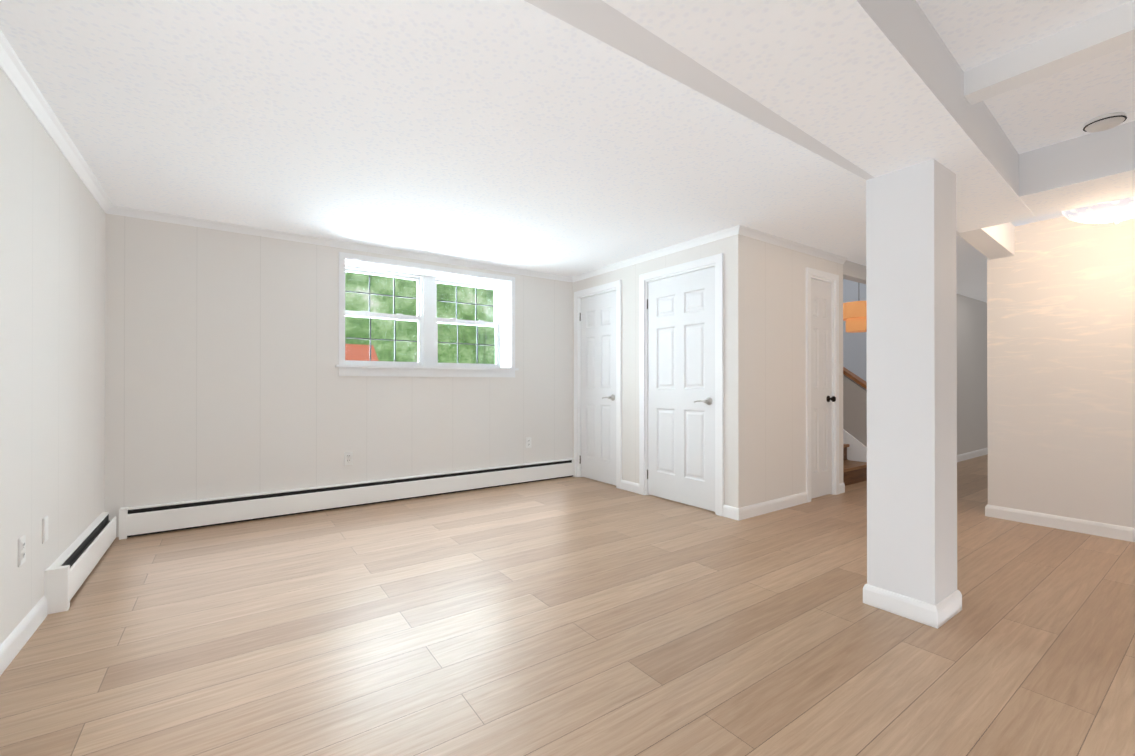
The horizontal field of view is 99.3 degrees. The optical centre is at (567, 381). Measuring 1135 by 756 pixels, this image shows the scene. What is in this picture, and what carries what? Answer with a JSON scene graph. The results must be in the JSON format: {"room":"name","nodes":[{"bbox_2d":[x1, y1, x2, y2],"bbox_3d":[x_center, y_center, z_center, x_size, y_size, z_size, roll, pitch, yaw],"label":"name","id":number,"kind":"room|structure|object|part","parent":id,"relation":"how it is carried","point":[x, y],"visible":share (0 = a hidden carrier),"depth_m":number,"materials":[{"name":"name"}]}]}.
{"room":"finished basement","nodes":[
{"label":"finished basement","id":0,"kind":"room"},
{"bbox_2d":[0,68,105,644],"bbox_3d":[-0.280,-0.229,-0.909,0.100,2.620,11.040,0,0,-35],"label":"wall","id":1,"kind":"structure","parent":0,"point":[52,334],"depth_m":2.24,"materials":[{"name":"white paint"}]},
{"bbox_2d":[18,535,25,566],"bbox_3d":[-2.260,0.701,1.999,0.010,0.115,0.070,0,0,-35],"label":"electrical outlet","id":2,"kind":"object","parent":1,"relation":"attached to","point":[21,550],"visible":0.98,"depth_m":1.99,"materials":[{"name":"white plastic"}]},
{"bbox_2d":[0,596,46,675],"bbox_3d":[0.227,1.032,-1.534,0.014,0.095,9.240,0,0,-35],"label":"baseboard","id":3,"kind":"structure","parent":1,"relation":"attached to","point":[17,638],"depth_m":1.98,"materials":[{"name":"white wood"}]},
{"bbox_2d":[42,516,47,543],"bbox_3d":[-2.442,0.692,2.255,0.007,0.115,0.070,0,0,-35],"label":"electrical outlet","id":4,"kind":"object","parent":1,"relation":"attached to","point":[44,529],"visible":1,"depth_m":2.24,"materials":[{"name":"white plastic"}]},
{"bbox_2d":[0,30,115,214],"bbox_3d":[-2.179,-1.204,1.922,0.048,0.052,3.450,0,0,-35],"label":"crown molding","id":5,"kind":"structure","parent":1,"relation":"attached to","point":[14,70],"depth_m":2.20,"materials":[{"name":"white wood"}]},
{"bbox_2d":[44,512,115,614],"bbox_3d":[-2.777,0.990,2.792,0.078,0.207,1.266,0,0,-35],"label":"baseboard heater","id":6,"kind":"object","parent":1,"relation":"attached to","point":[67,572],"visible":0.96,"depth_m":2.52,"materials":[{"name":"white metal"}]},
{"bbox_2d":[105,213,572,536],"bbox_3d":[-1.023,-0.209,5.110,5.610,2.620,0.340,0,0,-35],"label":"wall","id":7,"kind":"structure","parent":0,"point":[223,378],"depth_m":3.92,"materials":[{"name":"white paint"}]},
{"bbox_2d":[116,206,571,281],"bbox_3d":[-1.566,-1.195,4.494,4.010,0.052,0.048,0,0,-35],"label":"crown molding","id":8,"kind":"structure","parent":7,"relation":"attached to","point":[122,211],"depth_m":4.09,"materials":[{"name":"white wood"}]},
{"bbox_2d":[119,458,574,539],"bbox_3d":[-1.521,0.995,4.500,3.930,0.207,0.078,0,0,-35],"label":"baseboard heater","id":9,"kind":"object","parent":7,"relation":"attached to","point":[155,519],"visible":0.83,"depth_m":4.06,"materials":[{"name":"white metal"}]},
{"bbox_2d":[467,476,469,489],"bbox_3d":[-0.994,1.015,4.838,0.030,0.134,0.016,0,0,-35],"label":"joint","id":10,"kind":"object","parent":9,"relation":"attached to","point":[468,482],"visible":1,"depth_m":4.83,"materials":[{"name":"white metal"}]},
{"bbox_2d":[344,452,352,464],"bbox_3d":[-1.933,0.678,4.253,0.070,0.115,0.010,0,0,-35],"label":"outlet","id":11,"kind":"object","parent":7,"relation":"attached to","point":[348,458],"visible":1,"depth_m":4.25,"materials":[{"name":"white plastic"}]},
{"bbox_2d":[335,252,518,376],"bbox_3d":[-1.367,-0.589,4.832,1.795,1.083,0.370,0,0,-35],"label":"window","id":12,"kind":"structure","parent":7,"relation":"in","point":[428,278],"depth_m":4.88,"materials":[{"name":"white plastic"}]},
{"bbox_3d":[-1.446,-0.615,4.944,1.559,0.836,0.040,0,0,-35],"label":"glass","id":13,"kind":"part","parent":12,"relation":"part of","materials":[{"name":"glass"}]},
{"bbox_2d":[526,437,530,447],"bbox_3d":[-0.427,0.671,5.312,0.070,0.115,0.010,0,0,-35],"label":"outlet","id":14,"kind":"object","parent":7,"relation":"attached to","point":[528,442],"visible":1,"depth_m":5.31,"materials":[{"name":"white plastic"}]},
{"bbox_2d":[0,0,1134,302],"bbox_3d":[4.386,-1.379,2.230,11.140,0.300,10.600,0,0,-35],"label":"ceiling","id":15,"kind":"structure","parent":0,"point":[520,134],"depth_m":2.30,"materials":[{"name":"white paint"}]},
{"bbox_2d":[524,0,1034,259],"bbox_3d":[1.296,-1.263,1.955,5.770,0.533,0.755,0,0,-35],"label":"soffit","id":16,"kind":"structure","parent":15,"relation":"attached to","point":[867,89],"depth_m":1.61,"materials":[{"name":"white paint"}]},
{"bbox_2d":[964,0,1134,104],"bbox_3d":[3.532,-1.191,-0.776,0.105,0.095,6.665,0,0,-35],"label":"ceiling beam","id":17,"kind":"structure","parent":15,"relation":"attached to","point":[1105,33],"depth_m":1.72,"materials":[{"name":"white paint"}]},
{"bbox_2d":[1019,121,1134,216],"bbox_3d":[4.491,-1.270,0.116,0.500,0.530,7.020,0,0,-35],"label":"soffit","id":18,"kind":"structure","parent":15,"relation":"attached to","point":[1094,168],"depth_m":2.47,"materials":[{"name":"white paint"}]},
{"bbox_2d":[1062,196,1134,223],"bbox_3d":[3.295,-1.088,2.893,0.476,0.276,0.476,0,0,-35],"label":"lamp","id":19,"kind":"object","parent":15,"relation":"attached to","point":[1116,211],"visible":0.54,"depth_m":2.85,"materials":[{"name":"white glass"}]},
{"bbox_2d":[1083,112,1126,131],"bbox_3d":[2.518,-1.210,2.261,0.139,0.038,0.139,0,0,-35],"label":"smoke detector","id":20,"kind":"object","parent":15,"relation":"attached to","point":[1105,122],"visible":1,"depth_m":2.23,"materials":[{"name":"white plastic"}]},
{"bbox_2d":[0,454,1134,755],"bbox_3d":[3.753,1.134,3.122,11.340,0.080,13.000,0,0,-35],"label":"floor","id":21,"kind":"structure","parent":0,"point":[572,616],"depth_m":2.03,"materials":[{"name":"beige wood"}]},
{"bbox_2d":[843,444,866,485],"bbox_3d":[1.848,0.359,6.884,0.886,1.496,4.238,0,0,-35],"label":"flight","id":22,"kind":"object","parent":21,"relation":"on","point":[854,472],"visible":0.08,"depth_m":5.26,"materials":[{"name":"brown wood"}]},
{"bbox_2d":[866,159,956,604],"bbox_3d":[1.672,0.048,2.346,0.280,2.087,0.280,0,0,-35],"label":"post","id":23,"kind":"object","parent":21,"relation":"on","point":[911,286],"visible":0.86,"depth_m":2.25,"materials":[{"name":"white paint"}]},
{"bbox_2d":[863,584,961,628],"bbox_3d":[1.672,1.044,2.343,0.308,0.095,0.308,0,0,-35],"label":"baseboard","id":24,"kind":"structure","parent":23,"relation":"attached to","point":[942,612],"depth_m":2.23,"materials":[{"name":"white wood"}]},
{"bbox_2d":[573,234,745,507],"bbox_3d":[0.749,-0.210,4.772,0.100,2.620,2.250,0,0,-35],"label":"wall","id":25,"kind":"structure","parent":0,"point":[732,249],"depth_m":3.93,"materials":[{"name":"white paint"}]},
{"bbox_2d":[580,290,615,484],"bbox_3d":[0.319,0.066,5.293,0.101,2.046,0.653,0,0,-35],"label":"closet door","id":26,"kind":"structure","parent":25,"relation":"in","point":[598,387],"depth_m":5.29,"materials":[{"name":"white paint"}]},
{"bbox_2d":[574,280,621,488],"bbox_3d":[0.357,0.029,5.312,0.118,2.145,0.815,0,0,-35],"label":"trim","id":27,"kind":"structure","parent":25,"relation":"attached to","point":[599,289],"depth_m":5.27,"materials":[{"name":"white wood"}]},
{"bbox_2d":[621,480,638,493],"bbox_3d":[0.632,1.052,4.835,0.014,0.095,0.277,0,0,-35],"label":"baseboard","id":28,"kind":"structure","parent":25,"relation":"attached to","point":[630,486],"depth_m":4.83,"materials":[{"name":"white wood"}]},
{"bbox_2d":[572,225,743,281],"bbox_3d":[0.716,-1.195,4.693,0.048,0.052,2.248,0,0,-35],"label":"crown molding","id":29,"kind":"structure","parent":25,"relation":"attached to","point":[739,229],"depth_m":4.42,"materials":[{"name":"white wood"}]},
{"bbox_2d":[647,267,714,511],"bbox_3d":[0.991,0.063,4.337,0.101,2.046,0.806,0,0,-35],"label":"closet door","id":30,"kind":"structure","parent":25,"relation":"in","point":[681,388],"depth_m":4.31,"materials":[{"name":"white paint"}]},
{"bbox_2d":[639,253,723,515],"bbox_3d":[1.030,0.026,4.357,0.118,2.145,0.968,0,0,-35],"label":"trim","id":31,"kind":"structure","parent":25,"relation":"attached to","point":[715,261],"depth_m":4.15,"materials":[{"name":"white wood"}]},
{"bbox_2d":[843,279,866,381],"bbox_3d":[4.066,-1.188,8.454,0.100,4.600,4.250,0,0,-35],"label":"wall","id":32,"kind":"structure","parent":0,"point":[855,353],"depth_m":7.65,"materials":[{"name":"grey paint"}]},
{"bbox_2d":[843,374,866,459],"bbox_3d":[2.270,-0.116,7.181,0.100,2.448,4.239,0,0,-35],"label":"wall","id":33,"kind":"structure","parent":0,"point":[854,409],"depth_m":5.59,"materials":[{"name":"grey paint"}]},
{"bbox_2d":[843,429,866,461],"bbox_3d":[2.844,0.196,6.257,0.018,1.818,2.070,0,0,-35],"label":"trim","id":34,"kind":"structure","parent":33,"relation":"attached to","point":[856,450],"depth_m":5.56,"materials":[{"name":"white wood"}]},
{"bbox_2d":[843,367,866,388],"bbox_3d":[2.281,-0.605,7.166,0.140,1.562,4.280,0,0,-35],"label":"handrail cap","id":35,"kind":"object","parent":33,"relation":"on","point":[854,377],"depth_m":5.60,"materials":[{"name":"brown wood"}]},
{"bbox_2d":[746,236,987,505],"bbox_3d":[4.283,-1.196,5.947,7.030,4.600,0.100,0,0,-35],"label":"wall","id":36,"kind":"structure","parent":0,"point":[775,371],"depth_m":4.23,"materials":[{"name":"white paint"}]},
{"bbox_2d":[723,492,806,520],"bbox_3d":[1.722,1.050,4.155,1.014,0.095,0.154,0,0,-35],"label":"baseboard","id":37,"kind":"structure","parent":36,"relation":"attached to","point":[746,512],"depth_m":3.99,"materials":[{"name":"white wood"}]},
{"bbox_2d":[744,226,847,263],"bbox_3d":[2.068,-1.196,4.299,1.690,0.052,0.048,0,0,-35],"label":"crown molding","id":38,"kind":"structure","parent":36,"relation":"attached to","point":[749,232],"depth_m":4.23,"materials":[{"name":"white wood"}]},
{"bbox_2d":[806,267,838,501],"bbox_3d":[2.387,0.029,4.598,0.580,2.140,0.118,0,0,-35],"label":"trim","id":39,"kind":"structure","parent":36,"relation":"attached to","point":[831,278],"depth_m":4.68,"materials":[{"name":"white wood"}]},
{"bbox_2d":[811,279,835,498],"bbox_3d":[2.406,0.064,4.560,0.428,2.046,0.102,0,0,-35],"label":"closet door","id":40,"kind":"structure","parent":36,"relation":"in","point":[822,398],"depth_m":4.58,"materials":[{"name":"white paint"}]},
{"bbox_2d":[839,364,842,374],"bbox_3d":[2.700,-0.120,4.761,0.070,0.115,0.014,0,0,-35],"label":"light switch","id":41,"kind":"object","parent":36,"relation":"attached to","point":[840,369],"visible":0.88,"depth_m":4.76,"materials":[{"name":"white plastic"}]},
{"bbox_2d":[839,483,844,493],"bbox_3d":[2.700,1.052,4.757,0.120,0.095,0.014,0,0,-35],"label":"baseboard","id":42,"kind":"structure","parent":36,"relation":"attached to","point":[841,487],"depth_m":4.76,"materials":[{"name":"white wood"}]},
{"bbox_2d":[957,448,987,461],"bbox_3d":[5.391,1.058,6.650,4.400,0.095,0.014,0,0,-35],"label":"baseboard","id":43,"kind":"structure","parent":36,"relation":"attached to","point":[971,455],"depth_m":6.96,"materials":[{"name":"white wood"}]},
{"bbox_2d":[987,216,1134,527],"bbox_3d":[5.582,-0.223,0.959,0.100,2.620,7.350,0,0,-35],"label":"wall","id":44,"kind":"structure","parent":0,"point":[1061,361],"depth_m":3.57,"materials":[{"name":"white paint"}]},
{"bbox_2d":[985,504,1134,541],"bbox_3d":[5.503,1.040,0.969,0.014,0.095,7.264,0,0,-35],"label":"baseboard","id":45,"kind":"structure","parent":44,"relation":"attached to","point":[1124,533],"depth_m":3.56,"materials":[{"name":"white wood"}]},
{"bbox_3d":[2.746,-3.541,7.533,3.330,0.100,4.450,0,0,-35],"label":"ceiling","id":46,"kind":"structure","parent":0,"visible":0},
{"bbox_2d":[843,301,866,332],"bbox_3d":[3.921,-2.085,6.491,0.444,2.820,0.444,0,0,-35],"label":"drum pendant light","id":47,"kind":"object","parent":46,"relation":"hanging from","point":[855,315],"visible":0.5,"depth_m":6.36,"materials":[{"name":"orange fabric"}]},
{"label":"outside","id":48,"kind":"structure","parent":0,"visible":0},
{"bbox_2d":[345,344,378,360],"bbox_3d":[-5.214,0.043,10.389,3.150,1.750,0.001,0,0,-35],"label":"roof","id":49,"kind":"structure","parent":48,"point":[354,353],"depth_m":10.79,"materials":[{"name":"red brick"}]},
{"bbox_2d":[345,272,494,363],"bbox_3d":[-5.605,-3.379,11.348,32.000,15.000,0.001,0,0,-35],"label":"trees","id":50,"kind":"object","parent":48,"point":[468,338],"depth_m":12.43,"materials":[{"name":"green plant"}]}
]}

